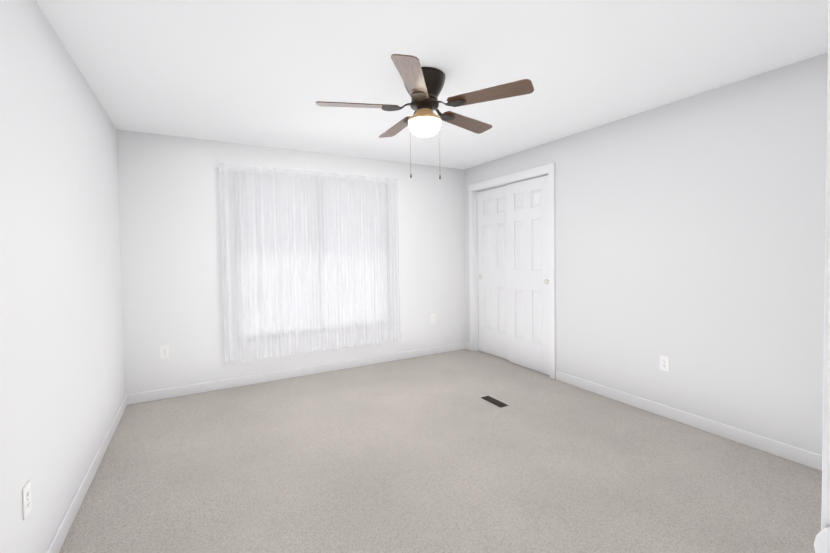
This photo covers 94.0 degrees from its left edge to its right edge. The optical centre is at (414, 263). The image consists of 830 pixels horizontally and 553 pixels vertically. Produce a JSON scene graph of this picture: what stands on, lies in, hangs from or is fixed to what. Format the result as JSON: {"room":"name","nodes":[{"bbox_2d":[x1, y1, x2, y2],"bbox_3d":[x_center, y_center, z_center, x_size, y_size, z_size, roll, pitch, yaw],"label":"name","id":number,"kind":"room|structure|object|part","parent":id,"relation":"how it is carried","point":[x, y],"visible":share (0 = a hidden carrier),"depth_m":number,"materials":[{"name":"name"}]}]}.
{"room":"empty bedroom","nodes":[
{"label":"empty bedroom","id":0,"kind":"room"},
{"bbox_2d":[0,0,125,552],"bbox_3d":[-1.280,0.091,0.983,0.120,2.415,5.460,-2,2,-29],"label":"wall","id":1,"kind":"structure","parent":0,"point":[62,381],"depth_m":1.75,"materials":[{"name":"white paint"}]},
{"bbox_2d":[22,480,31,519],"bbox_3d":[-1.443,0.879,1.440,0.007,0.115,0.070,-2,2,-29],"label":"electrical outlet","id":2,"kind":"object","parent":1,"relation":"attached to","point":[26,499],"visible":0.98,"depth_m":1.43,"materials":[{"name":"white plastic"}]},
{"bbox_2d":[46,395,126,552],"bbox_3d":[-1.529,1.240,1.617,0.013,0.092,4.122,-2,2,-29],"label":"baseboard","id":3,"kind":"structure","parent":1,"relation":"attached to","point":[60,536],"depth_m":2.09,"materials":[{"name":"white paint"}]},
{"bbox_2d":[117,129,465,394],"bbox_3d":[-0.665,-0.011,4.535,4.690,2.415,0.120,-2,2,-29],"label":"wall","id":4,"kind":"structure","parent":0,"point":[170,213],"depth_m":3.72,"materials":[{"name":"white paint"}]},
{"bbox_2d":[160,345,168,358],"bbox_3d":[-2.298,0.816,3.553,0.070,0.115,0.007,-2,2,-29],"label":"electrical outlet","id":5,"kind":"object","parent":4,"relation":"attached to","point":[164,351],"visible":1,"depth_m":3.55,"materials":[{"name":"white plastic"}]},
{"bbox_2d":[127,342,465,404],"bbox_3d":[-0.929,1.160,4.330,3.730,0.092,0.013,-2,2,-29],"label":"baseboard","id":6,"kind":"structure","parent":4,"relation":"attached to","point":[146,396],"depth_m":4.04,"materials":[{"name":"white paint"}]},
{"bbox_2d":[217,163,399,363],"bbox_3d":[-1.032,-0.009,4.193,1.929,1.950,0.112,-2,2,-29],"label":"curtain","id":7,"kind":"object","parent":4,"relation":"attached to","point":[333,178],"visible":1,"depth_m":4.09,"materials":[{"name":"white fabric"}]},
{"bbox_3d":[-1.429,0.003,3.936,0.960,1.950,0.055,-2,2,-29],"label":"panel","id":8,"kind":"part","parent":7,"relation":"part of","materials":[{"name":"white fabric"}]},
{"bbox_3d":[-0.605,-0.021,4.403,0.955,1.950,0.054,-2,2,-29],"label":"panel","id":9,"kind":"part","parent":7,"relation":"part of","materials":[{"name":"white fabric"}]},
{"bbox_2d":[233,176,387,340],"bbox_3d":[-1.092,-0.067,4.322,1.680,1.690,0.068,-2,2,-29],"label":"window","id":10,"kind":"structure","parent":4,"relation":"in","point":[282,296],"depth_m":4.07,"materials":[{"name":"white plastic"}]},
{"bbox_2d":[233,174,317,341],"bbox_3d":[-1.425,-0.056,4.060,0.830,1.686,0.037,-2,2,-29],"label":"window blind","id":11,"kind":"object","parent":10,"relation":"attached to","point":[282,231],"depth_m":4.06,"materials":[{"name":"white plastic"}]},
{"bbox_2d":[317,180,387,332],"bbox_3d":[-0.696,-0.077,4.472,0.830,1.686,0.037,-2,2,-29],"label":"window blind","id":12,"kind":"object","parent":10,"relation":"attached to","point":[355,238],"depth_m":4.47,"materials":[{"name":"white plastic"}]},
{"bbox_2d":[431,314,435,322],"bbox_3d":[0.234,0.713,4.984,0.070,0.115,0.007,-2,2,-29],"label":"electrical outlet","id":13,"kind":"object","parent":4,"relation":"attached to","point":[433,319],"visible":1,"depth_m":4.98,"materials":[{"name":"white plastic"}]},
{"bbox_2d":[36,0,828,169],"bbox_3d":[0.661,-1.224,2.126,4.690,0.100,5.580,-2,2,-29],"label":"ceiling","id":14,"kind":"structure","parent":0,"point":[268,73],"depth_m":2.23,"materials":[{"name":"white paint"}]},
{"bbox_2d":[316,54,533,178],"bbox_3d":[0.050,-0.851,2.483,1.287,0.646,1.249,-2,2,-29],"label":"ceiling fan","id":15,"kind":"object","parent":14,"relation":"hanging from","point":[424,86],"visible":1,"depth_m":2.34,"materials":[{"name":"brown wood"}]},
{"label":"blade","id":16,"kind":"part","parent":15,"relation":"part of","materials":[{"name":"brown wood"}]},
{"bbox_3d":[-0.123,-0.985,2.812,0.138,0.006,0.500,-14,7,-25],"label":"blade","id":17,"kind":"part","parent":15,"relation":"part of","materials":[{"name":"brown wood"}]},
{"label":"blade","id":18,"kind":"part","parent":15,"relation":"part of","materials":[{"name":"brown wood"}]},
{"bbox_3d":[-0.028,-0.726,2.449,0.012,0.374,0.012,-2,2,-29],"label":"chain","id":19,"kind":"part","parent":15,"relation":"part of","materials":[{"name":"silver metal"}]},
{"bbox_3d":[0.062,-0.847,2.443,0.205,0.095,0.205,-2,2,-29],"label":"globe","id":20,"kind":"part","parent":15,"relation":"part of","materials":[{"name":"white glass"}]},
{"bbox_3d":[0.156,-0.722,2.444,0.012,0.386,0.012,-2,2,-29],"label":"chain","id":21,"kind":"part","parent":15,"relation":"part of","materials":[{"name":"silver metal"}]},
{"bbox_3d":[0.358,-0.990,2.729,0.500,0.006,0.138,-2,-9,-44],"label":"blade","id":22,"kind":"part","parent":15,"relation":"part of","materials":[{"name":"brown wood"}]},
{"bbox_3d":[0.427,-0.978,2.246,0.500,0.006,0.138,0,-9,28],"label":"blade","id":23,"kind":"part","parent":15,"relation":"part of","materials":[{"name":"brown wood"}]},
{"bbox_2d":[59,349,821,552],"bbox_3d":[0.696,1.290,2.192,4.690,0.100,5.580,-2,2,-29],"label":"floor","id":24,"kind":"structure","parent":0,"point":[432,453],"depth_m":2.27,"materials":[{"name":"carpet"}]},
{"bbox_2d":[478,395,510,408],"bbox_3d":[0.689,1.206,3.370,0.125,0.006,0.300,-2,2,-29],"label":"floor air vent","id":25,"kind":"object","parent":24,"relation":"on","point":[495,402],"visible":1,"depth_m":3.36,"materials":[{"name":"grey metal"}]},
{"bbox_2d":[464,52,827,454],"bbox_3d":[1.774,-0.015,3.401,0.120,2.415,4.255,-2,2,-29],"label":"wall","id":26,"kind":"structure","parent":0,"point":[690,237],"depth_m":2.76,"materials":[{"name":"white paint"}]},
{"bbox_2d":[477,185,507,359],"bbox_3d":[0.995,0.115,4.817,0.037,2.082,0.638,-2,2,-29],"label":"closet door","id":27,"kind":"structure","parent":26,"relation":"in","point":[492,273],"depth_m":4.83,"materials":[{"name":"white paint"}]},
{"bbox_2d":[468,163,555,379],"bbox_3d":[1.120,0.077,4.543,0.139,2.190,1.395,-2,2,-29],"label":"trim","id":28,"kind":"structure","parent":26,"relation":"attached to","point":[532,173],"depth_m":4.39,"materials":[{"name":"white paint"}]},
{"bbox_2d":[507,175,548,374],"bbox_3d":[1.255,0.126,4.277,0.037,2.082,0.638,-2,2,-29],"label":"closet door","id":29,"kind":"structure","parent":26,"relation":"in","point":[528,266],"depth_m":4.25,"materials":[{"name":"white paint"}]},
{"bbox_2d":[466,342,821,470],"bbox_3d":[1.706,1.147,3.445,0.013,0.092,4.122,-2,2,-29],"label":"baseboard","id":30,"kind":"structure","parent":26,"relation":"attached to","point":[792,453],"depth_m":2.77,"materials":[{"name":"white paint"}]},
{"bbox_2d":[660,355,668,371],"bbox_3d":[1.942,0.781,3.014,0.007,0.115,0.070,-2,2,-29],"label":"electrical outlet","id":31,"kind":"object","parent":26,"relation":"attached to","point":[664,363],"visible":1,"depth_m":3.01,"materials":[{"name":"white plastic"}]},
{"bbox_3d":[1.116,0.066,0.655,3.730,2.415,0.120,-2,2,-29],"label":"wall","id":32,"kind":"structure","parent":0,"visible":0},
{"bbox_2d":[814,0,829,552],"bbox_3d":[-0.004,0.249,0.025,0.904,2.115,0.160,-2,2,-29],"label":"door frame","id":33,"kind":"structure","parent":32,"relation":"attached to","point":[825,516],"depth_m":0.28,"materials":[{"name":"white paint"}]}
]}

